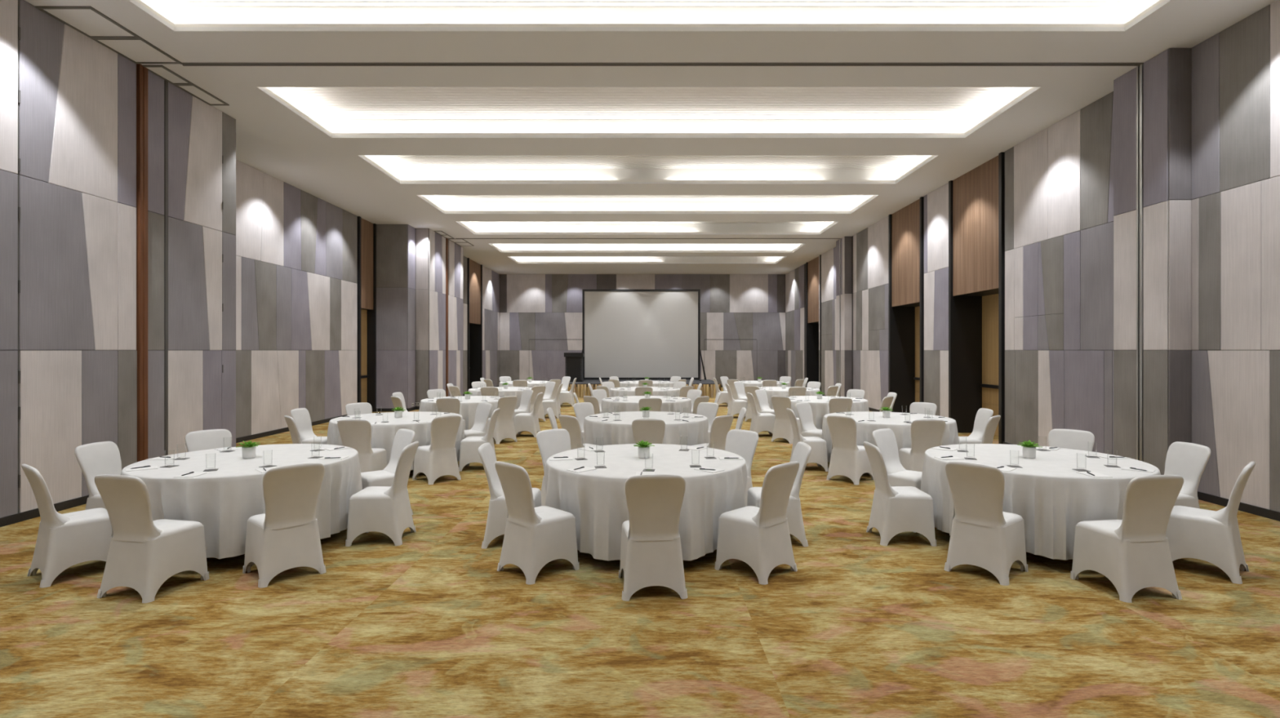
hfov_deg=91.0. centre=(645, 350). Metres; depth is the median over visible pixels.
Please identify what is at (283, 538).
banquet chair
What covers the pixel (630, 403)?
tablecloth
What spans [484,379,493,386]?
banquet chair
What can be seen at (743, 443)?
banquet chair
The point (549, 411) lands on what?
banquet chair
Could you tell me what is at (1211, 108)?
wall
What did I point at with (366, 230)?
door
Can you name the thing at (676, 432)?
tablecloth
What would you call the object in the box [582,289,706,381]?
projection screen
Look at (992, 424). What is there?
banquet chair
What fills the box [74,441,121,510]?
banquet chair
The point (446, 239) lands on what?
trim
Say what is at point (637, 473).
notepad
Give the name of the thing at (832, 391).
banquet chair
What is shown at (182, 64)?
trim
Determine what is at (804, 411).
banquet chair
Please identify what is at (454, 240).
ceiling hatch
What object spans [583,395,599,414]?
banquet chair
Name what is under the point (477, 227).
coffer
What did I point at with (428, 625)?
floor
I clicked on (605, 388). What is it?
banquet chair
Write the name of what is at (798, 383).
banquet chair
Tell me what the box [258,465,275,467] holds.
coaster
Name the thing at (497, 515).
banquet chair
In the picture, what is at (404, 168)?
coffer
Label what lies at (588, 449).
notepad
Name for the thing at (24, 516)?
baseboard
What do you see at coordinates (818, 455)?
banquet chair
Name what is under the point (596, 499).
tablecloth
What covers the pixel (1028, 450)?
potted plant
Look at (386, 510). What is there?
banquet chair
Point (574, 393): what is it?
banquet chair
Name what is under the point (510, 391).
tablecloth
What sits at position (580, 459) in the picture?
coaster
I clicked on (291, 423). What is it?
banquet chair
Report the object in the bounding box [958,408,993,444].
banquet chair
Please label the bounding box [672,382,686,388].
banquet chair
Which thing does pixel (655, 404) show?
banquet chair
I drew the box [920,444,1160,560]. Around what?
tablecloth
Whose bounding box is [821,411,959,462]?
tablecloth
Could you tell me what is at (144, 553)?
banquet chair
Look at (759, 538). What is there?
banquet chair
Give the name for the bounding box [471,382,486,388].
banquet chair
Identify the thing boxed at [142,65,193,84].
ceiling hatch
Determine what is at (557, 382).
banquet chair
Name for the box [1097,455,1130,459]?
notepad
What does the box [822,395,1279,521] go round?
baseboard
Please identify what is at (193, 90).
ceiling hatch
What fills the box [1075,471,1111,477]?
notepad
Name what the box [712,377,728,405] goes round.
banquet chair
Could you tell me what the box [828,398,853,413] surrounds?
banquet chair
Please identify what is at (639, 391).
banquet chair
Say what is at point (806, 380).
banquet chair
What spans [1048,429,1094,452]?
banquet chair
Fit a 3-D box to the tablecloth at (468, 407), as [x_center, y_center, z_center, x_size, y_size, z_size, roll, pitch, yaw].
[-3.666,1.342,12.963,1.864,0.674,1.867,0,0,3]
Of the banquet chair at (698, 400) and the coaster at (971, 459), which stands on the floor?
the banquet chair at (698, 400)
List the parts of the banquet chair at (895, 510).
backrest, seat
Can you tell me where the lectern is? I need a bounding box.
[564,352,584,382]
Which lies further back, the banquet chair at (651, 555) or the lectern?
the lectern
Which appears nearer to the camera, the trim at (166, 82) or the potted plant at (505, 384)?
the trim at (166, 82)
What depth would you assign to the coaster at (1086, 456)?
5.89 m
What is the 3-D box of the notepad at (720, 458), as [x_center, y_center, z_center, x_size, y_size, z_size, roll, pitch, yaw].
[0.785,1.002,5.837,0.210,0.004,0.150,0,0,1]
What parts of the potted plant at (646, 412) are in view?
planter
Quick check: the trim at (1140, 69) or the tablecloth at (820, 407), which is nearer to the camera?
the trim at (1140, 69)
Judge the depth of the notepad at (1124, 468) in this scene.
5.28 m
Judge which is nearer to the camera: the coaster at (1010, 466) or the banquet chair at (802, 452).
the coaster at (1010, 466)
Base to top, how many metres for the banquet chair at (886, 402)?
0.892 m
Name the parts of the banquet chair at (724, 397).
backrest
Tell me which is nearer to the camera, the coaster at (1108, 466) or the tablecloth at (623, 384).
the coaster at (1108, 466)
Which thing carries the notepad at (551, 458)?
on the tablecloth at (596, 499)
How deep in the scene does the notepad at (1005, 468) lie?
5.31 m
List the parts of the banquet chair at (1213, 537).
seat, backrest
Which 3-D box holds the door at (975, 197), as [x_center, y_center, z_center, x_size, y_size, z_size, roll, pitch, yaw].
[6.860,-0.935,12.515,0.720,5.390,2.010,0,0,0]
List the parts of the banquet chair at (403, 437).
seat, backrest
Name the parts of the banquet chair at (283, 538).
seat, backrest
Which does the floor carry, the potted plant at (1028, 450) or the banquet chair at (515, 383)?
the banquet chair at (515, 383)
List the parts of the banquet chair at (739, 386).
backrest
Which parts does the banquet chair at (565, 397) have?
backrest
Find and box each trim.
[17,0,20,513]
[136,63,147,462]
[163,80,168,456]
[180,62,1143,66]
[221,155,223,373]
[445,238,448,396]
[456,238,840,239]
[839,239,840,396]
[1136,63,1144,462]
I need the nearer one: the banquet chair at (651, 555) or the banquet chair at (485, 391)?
the banquet chair at (651, 555)
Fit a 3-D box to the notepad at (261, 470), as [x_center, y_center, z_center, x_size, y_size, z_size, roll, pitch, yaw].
[-3.164,1.002,5.277,0.210,0.004,0.150,0,0,45]
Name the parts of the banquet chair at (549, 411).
backrest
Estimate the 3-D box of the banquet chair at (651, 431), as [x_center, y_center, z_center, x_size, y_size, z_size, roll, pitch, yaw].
[0.038,1.315,8.252,0.476,0.892,0.546,0,0,2]
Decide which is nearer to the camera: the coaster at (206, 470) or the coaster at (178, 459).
the coaster at (206, 470)
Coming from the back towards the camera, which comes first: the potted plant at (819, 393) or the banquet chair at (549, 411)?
the potted plant at (819, 393)
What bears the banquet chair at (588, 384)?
on the floor
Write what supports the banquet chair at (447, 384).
on the floor
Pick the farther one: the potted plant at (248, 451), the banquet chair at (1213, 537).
the potted plant at (248, 451)
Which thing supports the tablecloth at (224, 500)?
on the round table
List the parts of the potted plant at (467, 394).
planter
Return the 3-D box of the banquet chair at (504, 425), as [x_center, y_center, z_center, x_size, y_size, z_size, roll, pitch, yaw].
[-2.791,1.315,12.105,0.546,0.892,0.476,0,0,42]
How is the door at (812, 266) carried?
in the wall at (1211, 108)
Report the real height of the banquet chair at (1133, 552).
0.892 m
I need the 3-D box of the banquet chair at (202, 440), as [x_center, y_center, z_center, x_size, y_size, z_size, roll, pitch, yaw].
[-4.586,1.315,6.708,0.546,0.892,0.476,0,0,40]
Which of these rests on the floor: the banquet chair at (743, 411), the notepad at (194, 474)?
the banquet chair at (743, 411)
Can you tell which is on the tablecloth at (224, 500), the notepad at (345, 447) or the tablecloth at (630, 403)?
the notepad at (345, 447)
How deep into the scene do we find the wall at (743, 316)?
29.98 m
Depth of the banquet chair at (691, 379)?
19.92 m
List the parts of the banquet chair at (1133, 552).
seat, backrest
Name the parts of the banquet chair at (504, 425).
backrest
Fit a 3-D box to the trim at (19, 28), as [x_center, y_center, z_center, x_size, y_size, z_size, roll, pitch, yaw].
[-6.438,-0.935,6.457,0.034,5.390,0.017,0,0,0]
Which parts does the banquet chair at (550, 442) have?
backrest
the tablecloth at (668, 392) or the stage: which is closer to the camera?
the tablecloth at (668, 392)
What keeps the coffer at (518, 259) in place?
attached to the ceiling
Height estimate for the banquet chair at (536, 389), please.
0.892 m
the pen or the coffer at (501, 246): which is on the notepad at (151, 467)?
the pen
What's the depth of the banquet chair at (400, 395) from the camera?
13.10 m
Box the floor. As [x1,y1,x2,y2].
[0,387,1279,717]
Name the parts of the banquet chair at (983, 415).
seat, backrest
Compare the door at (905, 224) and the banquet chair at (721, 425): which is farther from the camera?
the door at (905, 224)
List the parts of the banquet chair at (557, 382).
backrest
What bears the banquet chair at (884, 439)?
on the floor
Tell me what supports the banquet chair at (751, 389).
on the floor
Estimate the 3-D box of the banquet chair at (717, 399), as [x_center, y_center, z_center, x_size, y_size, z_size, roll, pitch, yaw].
[1.259,1.315,12.946,0.546,0.892,0.476,0,0,1]
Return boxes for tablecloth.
[120,444,362,559]
[326,412,465,470]
[418,395,515,430]
[467,386,531,409]
[498,381,549,386]
[543,444,747,560]
[583,411,708,445]
[600,395,691,413]
[609,386,679,397]
[619,381,674,387]
[740,381,790,393]
[759,386,820,409]
[773,395,869,429]
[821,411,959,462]
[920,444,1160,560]
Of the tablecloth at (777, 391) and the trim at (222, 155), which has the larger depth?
the tablecloth at (777, 391)
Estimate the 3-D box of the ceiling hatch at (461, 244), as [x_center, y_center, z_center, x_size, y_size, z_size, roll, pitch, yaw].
[-6.200,-3.623,21.450,0.500,0.014,0.700,0,0,0]
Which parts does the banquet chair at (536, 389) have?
backrest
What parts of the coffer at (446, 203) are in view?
slat panel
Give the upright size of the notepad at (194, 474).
0.004 m
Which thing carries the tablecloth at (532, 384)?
on the round table
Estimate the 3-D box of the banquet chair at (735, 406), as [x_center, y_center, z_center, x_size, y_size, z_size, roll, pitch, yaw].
[2.367,1.315,16.491,0.546,0.892,0.476,0,0,-3]
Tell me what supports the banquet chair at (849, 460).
on the floor
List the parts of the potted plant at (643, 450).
planter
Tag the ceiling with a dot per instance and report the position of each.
(273, 138)
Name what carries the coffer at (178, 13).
attached to the ceiling
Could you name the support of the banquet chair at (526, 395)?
on the floor
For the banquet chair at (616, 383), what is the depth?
18.84 m
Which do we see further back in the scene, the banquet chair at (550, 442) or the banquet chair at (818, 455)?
the banquet chair at (818, 455)
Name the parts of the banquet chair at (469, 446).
seat, backrest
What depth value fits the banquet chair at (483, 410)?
10.28 m
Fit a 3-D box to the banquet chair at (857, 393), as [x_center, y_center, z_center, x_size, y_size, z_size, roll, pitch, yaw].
[4.489,1.315,13.815,0.546,0.892,0.476,0,0,-42]
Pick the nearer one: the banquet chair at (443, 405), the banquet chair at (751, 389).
the banquet chair at (443, 405)
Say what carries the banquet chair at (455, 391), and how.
on the floor
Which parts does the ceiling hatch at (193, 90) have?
hatch panel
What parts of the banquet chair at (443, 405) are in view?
backrest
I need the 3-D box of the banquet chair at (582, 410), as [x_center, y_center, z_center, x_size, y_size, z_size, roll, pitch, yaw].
[-0.873,1.315,10.309,0.546,0.892,0.476,0,0,42]
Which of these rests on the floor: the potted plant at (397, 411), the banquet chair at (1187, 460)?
the banquet chair at (1187, 460)
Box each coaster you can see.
[160,465,179,467]
[173,457,189,460]
[203,468,218,471]
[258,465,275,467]
[307,456,321,458]
[574,457,587,460]
[594,466,606,468]
[642,469,655,471]
[689,465,701,467]
[964,457,977,460]
[1006,465,1022,467]
[1073,469,1090,471]
[1085,456,1100,458]
[1104,465,1119,467]
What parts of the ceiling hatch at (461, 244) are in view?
hatch panel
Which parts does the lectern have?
panel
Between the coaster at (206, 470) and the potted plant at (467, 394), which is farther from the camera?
the potted plant at (467, 394)
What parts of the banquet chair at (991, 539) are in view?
backrest, seat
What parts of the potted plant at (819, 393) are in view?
planter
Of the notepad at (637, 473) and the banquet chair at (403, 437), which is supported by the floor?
the banquet chair at (403, 437)
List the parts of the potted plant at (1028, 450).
planter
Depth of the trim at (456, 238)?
20.38 m
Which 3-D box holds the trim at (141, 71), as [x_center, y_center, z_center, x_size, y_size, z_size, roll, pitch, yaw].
[-6.426,-0.935,8.028,0.068,5.390,0.127,0,0,0]
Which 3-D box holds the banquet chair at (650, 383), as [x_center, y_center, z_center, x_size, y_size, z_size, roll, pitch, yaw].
[-0.013,1.315,18.774,0.476,0.892,0.546,0,0,0]
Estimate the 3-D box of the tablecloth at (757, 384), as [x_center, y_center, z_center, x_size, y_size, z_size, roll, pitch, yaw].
[3.619,1.340,19.952,1.911,0.669,1.915,0,0,0]
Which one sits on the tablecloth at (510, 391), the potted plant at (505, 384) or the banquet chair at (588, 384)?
the potted plant at (505, 384)
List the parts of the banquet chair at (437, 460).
seat, backrest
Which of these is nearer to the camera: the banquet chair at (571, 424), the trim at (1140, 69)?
the trim at (1140, 69)
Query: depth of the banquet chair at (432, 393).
14.00 m
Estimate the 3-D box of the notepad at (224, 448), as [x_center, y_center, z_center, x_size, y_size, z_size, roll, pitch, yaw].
[-4.268,1.002,6.391,0.210,0.004,0.150,0,0,39]
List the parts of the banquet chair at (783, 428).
backrest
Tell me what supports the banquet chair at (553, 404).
on the floor
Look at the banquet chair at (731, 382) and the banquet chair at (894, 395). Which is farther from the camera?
the banquet chair at (731, 382)
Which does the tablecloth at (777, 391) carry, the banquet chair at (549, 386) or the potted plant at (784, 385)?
the potted plant at (784, 385)
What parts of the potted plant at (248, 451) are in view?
planter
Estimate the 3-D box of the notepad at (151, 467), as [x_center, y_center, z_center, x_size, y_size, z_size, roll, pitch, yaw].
[-4.272,1.002,5.333,0.210,0.004,0.150,0,0,-40]
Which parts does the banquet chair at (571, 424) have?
backrest, seat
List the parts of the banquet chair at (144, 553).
backrest, seat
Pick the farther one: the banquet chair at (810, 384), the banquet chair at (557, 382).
the banquet chair at (557, 382)
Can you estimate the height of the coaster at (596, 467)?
0.003 m
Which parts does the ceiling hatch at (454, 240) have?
hatch panel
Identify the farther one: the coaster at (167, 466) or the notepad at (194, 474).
the coaster at (167, 466)
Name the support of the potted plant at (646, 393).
on the tablecloth at (630, 403)
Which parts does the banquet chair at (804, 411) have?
backrest, seat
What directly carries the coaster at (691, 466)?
on the tablecloth at (596, 499)
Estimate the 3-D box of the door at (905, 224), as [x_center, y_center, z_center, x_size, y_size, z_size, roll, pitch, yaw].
[6.860,-0.935,15.860,0.720,5.390,2.000,0,0,0]
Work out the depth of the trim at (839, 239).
20.43 m
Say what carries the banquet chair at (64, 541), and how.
on the floor
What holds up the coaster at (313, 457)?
on the tablecloth at (224, 500)
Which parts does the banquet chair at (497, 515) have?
backrest, seat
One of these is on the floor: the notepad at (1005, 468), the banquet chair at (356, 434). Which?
the banquet chair at (356, 434)
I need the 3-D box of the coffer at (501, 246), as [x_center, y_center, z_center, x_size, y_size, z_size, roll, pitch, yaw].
[0.040,-3.882,22.365,11.180,0.415,2.430,0,0,0]
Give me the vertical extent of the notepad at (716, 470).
0.004 m
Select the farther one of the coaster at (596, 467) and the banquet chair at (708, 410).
the banquet chair at (708, 410)
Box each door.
[357,216,376,412]
[467,257,482,391]
[805,254,821,391]
[888,196,923,413]
[948,151,1004,444]
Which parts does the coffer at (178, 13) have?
slat panel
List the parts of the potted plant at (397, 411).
planter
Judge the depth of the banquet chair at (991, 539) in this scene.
4.87 m
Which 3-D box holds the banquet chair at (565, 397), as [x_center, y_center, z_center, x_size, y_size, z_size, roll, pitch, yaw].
[-2.480,1.315,19.926,0.546,0.892,0.476,0,0,0]
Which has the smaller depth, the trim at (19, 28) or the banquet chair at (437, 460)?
the trim at (19, 28)
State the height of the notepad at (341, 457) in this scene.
0.004 m
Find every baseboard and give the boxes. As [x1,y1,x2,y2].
[0,386,498,527]
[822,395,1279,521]
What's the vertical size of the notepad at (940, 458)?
0.004 m
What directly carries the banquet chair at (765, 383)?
on the floor
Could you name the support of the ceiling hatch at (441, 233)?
attached to the ceiling
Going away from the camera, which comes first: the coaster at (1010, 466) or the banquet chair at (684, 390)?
the coaster at (1010, 466)
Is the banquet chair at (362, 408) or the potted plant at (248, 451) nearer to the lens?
the potted plant at (248, 451)
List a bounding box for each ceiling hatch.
[35,5,141,38]
[91,37,182,63]
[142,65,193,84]
[173,83,229,105]
[433,231,448,235]
[440,235,453,238]
[448,238,468,242]
[453,242,474,246]
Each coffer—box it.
[135,0,1164,26]
[262,87,1035,135]
[361,155,934,182]
[419,195,875,212]
[457,221,836,233]
[489,243,804,251]
[509,256,784,262]
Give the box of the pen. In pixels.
[130,466,151,469]
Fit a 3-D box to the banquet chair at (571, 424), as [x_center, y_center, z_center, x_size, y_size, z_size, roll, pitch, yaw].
[-0.869,1.315,8.591,0.546,0.892,0.476,0,0,-43]
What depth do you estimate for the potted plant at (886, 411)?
9.39 m
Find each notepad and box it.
[125,466,157,471]
[145,457,180,460]
[174,471,209,477]
[213,447,237,451]
[255,466,275,473]
[319,456,348,459]
[324,446,350,450]
[412,421,426,422]
[549,457,573,460]
[566,466,596,472]
[577,447,601,451]
[635,471,654,475]
[686,446,708,450]
[694,466,724,473]
[718,457,742,460]
[931,446,957,451]
[934,457,963,460]
[995,466,1016,471]
[1039,446,1060,450]
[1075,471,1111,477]
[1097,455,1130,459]
[1121,466,1155,472]
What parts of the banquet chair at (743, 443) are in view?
backrest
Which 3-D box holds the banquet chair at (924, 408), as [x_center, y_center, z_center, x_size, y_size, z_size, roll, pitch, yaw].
[4.467,1.315,10.315,0.476,0.892,0.546,0,0,42]
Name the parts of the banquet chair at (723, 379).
backrest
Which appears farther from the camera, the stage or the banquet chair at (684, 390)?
the stage
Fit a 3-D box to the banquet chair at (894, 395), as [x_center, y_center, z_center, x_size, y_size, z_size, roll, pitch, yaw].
[4.842,1.315,12.980,0.546,0.892,0.476,0,0,0]
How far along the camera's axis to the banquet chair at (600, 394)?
13.95 m
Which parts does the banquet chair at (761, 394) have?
seat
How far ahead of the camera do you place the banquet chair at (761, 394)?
13.85 m
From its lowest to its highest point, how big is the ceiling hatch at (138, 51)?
0.014 m
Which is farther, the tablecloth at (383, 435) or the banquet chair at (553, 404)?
the banquet chair at (553, 404)
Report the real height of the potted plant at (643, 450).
0.160 m
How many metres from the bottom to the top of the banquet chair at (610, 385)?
0.892 m
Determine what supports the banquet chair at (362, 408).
on the floor
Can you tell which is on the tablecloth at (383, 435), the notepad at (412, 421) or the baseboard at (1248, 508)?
the notepad at (412, 421)
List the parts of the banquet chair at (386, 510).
seat, backrest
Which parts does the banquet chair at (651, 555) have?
seat, backrest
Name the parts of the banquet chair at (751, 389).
backrest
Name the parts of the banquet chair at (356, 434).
backrest, seat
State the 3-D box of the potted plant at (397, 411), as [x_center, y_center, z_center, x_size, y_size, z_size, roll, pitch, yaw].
[-3.701,0.924,9.427,0.192,0.160,0.188,0,0,-9]
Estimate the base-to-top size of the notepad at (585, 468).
0.004 m
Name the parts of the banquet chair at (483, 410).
seat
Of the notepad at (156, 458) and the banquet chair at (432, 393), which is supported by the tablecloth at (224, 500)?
the notepad at (156, 458)
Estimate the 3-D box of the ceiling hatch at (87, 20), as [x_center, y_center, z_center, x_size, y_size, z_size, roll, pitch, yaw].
[-6.145,-3.623,6.960,0.590,0.014,0.660,0,0,0]
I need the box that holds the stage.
[568,379,720,397]
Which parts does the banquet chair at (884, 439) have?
backrest, seat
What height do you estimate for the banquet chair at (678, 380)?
0.892 m
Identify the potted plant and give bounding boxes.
[236,440,260,458]
[391,407,404,417]
[464,391,471,399]
[502,382,509,388]
[633,440,654,458]
[639,406,652,417]
[643,391,652,398]
[782,382,786,388]
[816,391,825,399]
[880,407,893,417]
[1017,440,1041,458]
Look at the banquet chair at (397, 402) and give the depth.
11.89 m
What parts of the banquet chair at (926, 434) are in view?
seat, backrest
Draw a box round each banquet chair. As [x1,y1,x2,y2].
[21,464,111,588]
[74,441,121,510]
[94,475,208,603]
[185,429,231,452]
[242,462,326,588]
[284,415,302,444]
[290,408,327,444]
[337,419,386,472]
[345,402,372,416]
[345,441,418,546]
[360,428,415,515]
[391,392,408,412]
[391,395,404,412]
[412,415,461,484]
[426,389,445,398]
[435,398,466,430]
[446,383,453,396]
[448,386,461,396]
[458,408,500,471]
[464,402,492,438]
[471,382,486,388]
[478,443,541,549]
[480,386,498,396]
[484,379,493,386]
[485,395,517,444]
[494,461,579,585]
[499,376,511,382]
[512,380,527,386]
[514,389,533,415]
[514,392,542,437]
[528,386,546,421]
[536,429,570,506]
[542,382,555,400]
[542,383,563,418]
[546,407,582,442]
[549,379,560,408]
[558,415,598,449]
[559,377,576,406]
[560,376,570,404]
[573,392,578,403]
[573,402,594,444]
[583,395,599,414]
[587,383,592,396]
[591,389,607,413]
[596,386,609,397]
[601,382,614,392]
[608,379,620,387]
[609,376,618,380]
[618,475,687,601]
[631,418,665,444]
[635,386,653,395]
[638,380,653,386]
[638,398,662,411]
[670,376,680,382]
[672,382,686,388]
[677,379,686,382]
[679,386,693,398]
[686,389,702,413]
[688,377,693,386]
[692,395,709,414]
[693,415,733,450]
[697,402,718,444]
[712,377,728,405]
[714,392,720,404]
[715,462,799,585]
[720,376,728,404]
[724,383,746,417]
[724,429,758,506]
[727,379,746,408]
[733,381,747,406]
[735,407,746,429]
[744,386,769,422]
[746,392,775,434]
[746,442,811,546]
[755,389,774,414]
[762,380,777,386]
[771,395,801,444]
[779,376,791,382]
[786,408,828,471]
[788,386,806,396]
[794,379,804,386]
[795,402,822,438]
[802,377,808,387]
[806,382,820,389]
[826,386,838,396]
[826,415,874,484]
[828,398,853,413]
[835,383,841,396]
[846,389,865,399]
[863,441,936,546]
[872,428,922,489]
[879,395,893,412]
[886,392,897,412]
[898,419,946,471]
[909,402,937,415]
[944,462,1028,586]
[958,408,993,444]
[980,415,1000,444]
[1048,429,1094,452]
[1070,475,1183,603]
[1164,441,1210,508]
[1165,462,1255,584]
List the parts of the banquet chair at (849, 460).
backrest, seat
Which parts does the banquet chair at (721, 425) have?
seat, backrest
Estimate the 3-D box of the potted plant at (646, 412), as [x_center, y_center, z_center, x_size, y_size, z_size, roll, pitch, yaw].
[-0.003,0.924,9.469,0.188,0.160,0.192,0,0,30]
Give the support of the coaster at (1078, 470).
on the tablecloth at (1051, 498)
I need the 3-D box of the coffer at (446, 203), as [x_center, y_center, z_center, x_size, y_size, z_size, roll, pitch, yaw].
[0.040,-3.882,15.710,11.180,0.415,2.480,0,0,0]
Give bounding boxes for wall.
[0,0,499,518]
[499,274,785,385]
[785,0,1279,512]
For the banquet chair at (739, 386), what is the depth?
17.46 m
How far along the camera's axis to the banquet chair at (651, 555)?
4.47 m
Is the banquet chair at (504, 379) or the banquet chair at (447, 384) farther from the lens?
the banquet chair at (504, 379)
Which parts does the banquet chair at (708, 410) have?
backrest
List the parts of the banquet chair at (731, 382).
backrest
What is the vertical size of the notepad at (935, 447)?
0.004 m
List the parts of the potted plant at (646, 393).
planter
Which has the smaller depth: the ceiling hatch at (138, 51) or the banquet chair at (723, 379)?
the ceiling hatch at (138, 51)
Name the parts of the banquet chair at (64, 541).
backrest, seat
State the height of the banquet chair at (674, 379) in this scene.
0.892 m
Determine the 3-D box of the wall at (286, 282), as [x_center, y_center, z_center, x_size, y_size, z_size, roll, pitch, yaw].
[-7.415,-0.935,13.079,1.989,5.390,34.322,0,0,0]
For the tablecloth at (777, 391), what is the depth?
15.77 m
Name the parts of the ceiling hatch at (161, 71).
hatch panel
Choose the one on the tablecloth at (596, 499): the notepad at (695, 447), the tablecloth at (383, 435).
the notepad at (695, 447)
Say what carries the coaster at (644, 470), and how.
on the tablecloth at (596, 499)
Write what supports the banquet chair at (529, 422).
on the floor
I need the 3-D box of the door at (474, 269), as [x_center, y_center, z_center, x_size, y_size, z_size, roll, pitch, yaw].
[-7.250,-0.935,25.715,0.600,5.390,2.050,0,0,0]
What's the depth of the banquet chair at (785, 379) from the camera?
20.97 m
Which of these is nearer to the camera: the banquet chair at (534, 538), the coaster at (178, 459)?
the banquet chair at (534, 538)
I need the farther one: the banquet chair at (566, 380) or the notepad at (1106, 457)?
the banquet chair at (566, 380)
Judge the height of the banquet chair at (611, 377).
0.892 m
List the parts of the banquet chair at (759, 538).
seat, backrest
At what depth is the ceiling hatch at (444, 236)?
19.96 m
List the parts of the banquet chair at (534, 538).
backrest, seat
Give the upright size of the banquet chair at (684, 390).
0.892 m
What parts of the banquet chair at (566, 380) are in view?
backrest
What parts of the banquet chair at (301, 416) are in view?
backrest, seat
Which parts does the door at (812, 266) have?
wood panel, frame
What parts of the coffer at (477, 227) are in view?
slat panel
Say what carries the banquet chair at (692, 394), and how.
on the floor
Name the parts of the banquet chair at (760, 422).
backrest, seat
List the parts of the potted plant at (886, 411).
planter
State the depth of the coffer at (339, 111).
10.41 m
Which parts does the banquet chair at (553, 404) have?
seat, backrest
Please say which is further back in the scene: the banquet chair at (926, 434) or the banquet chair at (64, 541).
the banquet chair at (926, 434)
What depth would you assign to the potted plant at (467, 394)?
12.95 m
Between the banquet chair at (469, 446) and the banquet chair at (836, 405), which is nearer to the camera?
the banquet chair at (469, 446)
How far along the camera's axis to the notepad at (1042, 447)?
6.42 m
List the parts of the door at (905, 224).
frame, wood panel, frame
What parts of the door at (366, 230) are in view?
frame, wood panel, frame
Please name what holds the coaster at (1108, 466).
on the tablecloth at (1051, 498)
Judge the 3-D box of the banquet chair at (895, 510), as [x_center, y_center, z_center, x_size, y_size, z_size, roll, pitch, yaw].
[2.353,1.315,5.888,0.546,0.892,0.476,0,0,2]
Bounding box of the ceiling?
[24,0,1276,274]
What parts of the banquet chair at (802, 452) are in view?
seat, backrest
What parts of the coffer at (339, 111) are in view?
slat panel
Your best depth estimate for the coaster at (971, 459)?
5.80 m
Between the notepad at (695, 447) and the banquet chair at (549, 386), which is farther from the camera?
the banquet chair at (549, 386)
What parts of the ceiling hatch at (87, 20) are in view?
hatch panel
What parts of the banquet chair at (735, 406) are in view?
backrest, seat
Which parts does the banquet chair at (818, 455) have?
backrest, seat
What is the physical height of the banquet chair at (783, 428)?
0.892 m
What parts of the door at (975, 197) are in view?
frame, wood panel, frame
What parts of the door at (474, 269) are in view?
frame, wood panel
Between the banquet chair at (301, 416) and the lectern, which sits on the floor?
the banquet chair at (301, 416)
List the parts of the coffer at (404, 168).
slat panel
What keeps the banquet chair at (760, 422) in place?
on the floor
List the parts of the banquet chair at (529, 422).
seat, backrest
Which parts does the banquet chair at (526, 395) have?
seat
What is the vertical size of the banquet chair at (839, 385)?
0.892 m

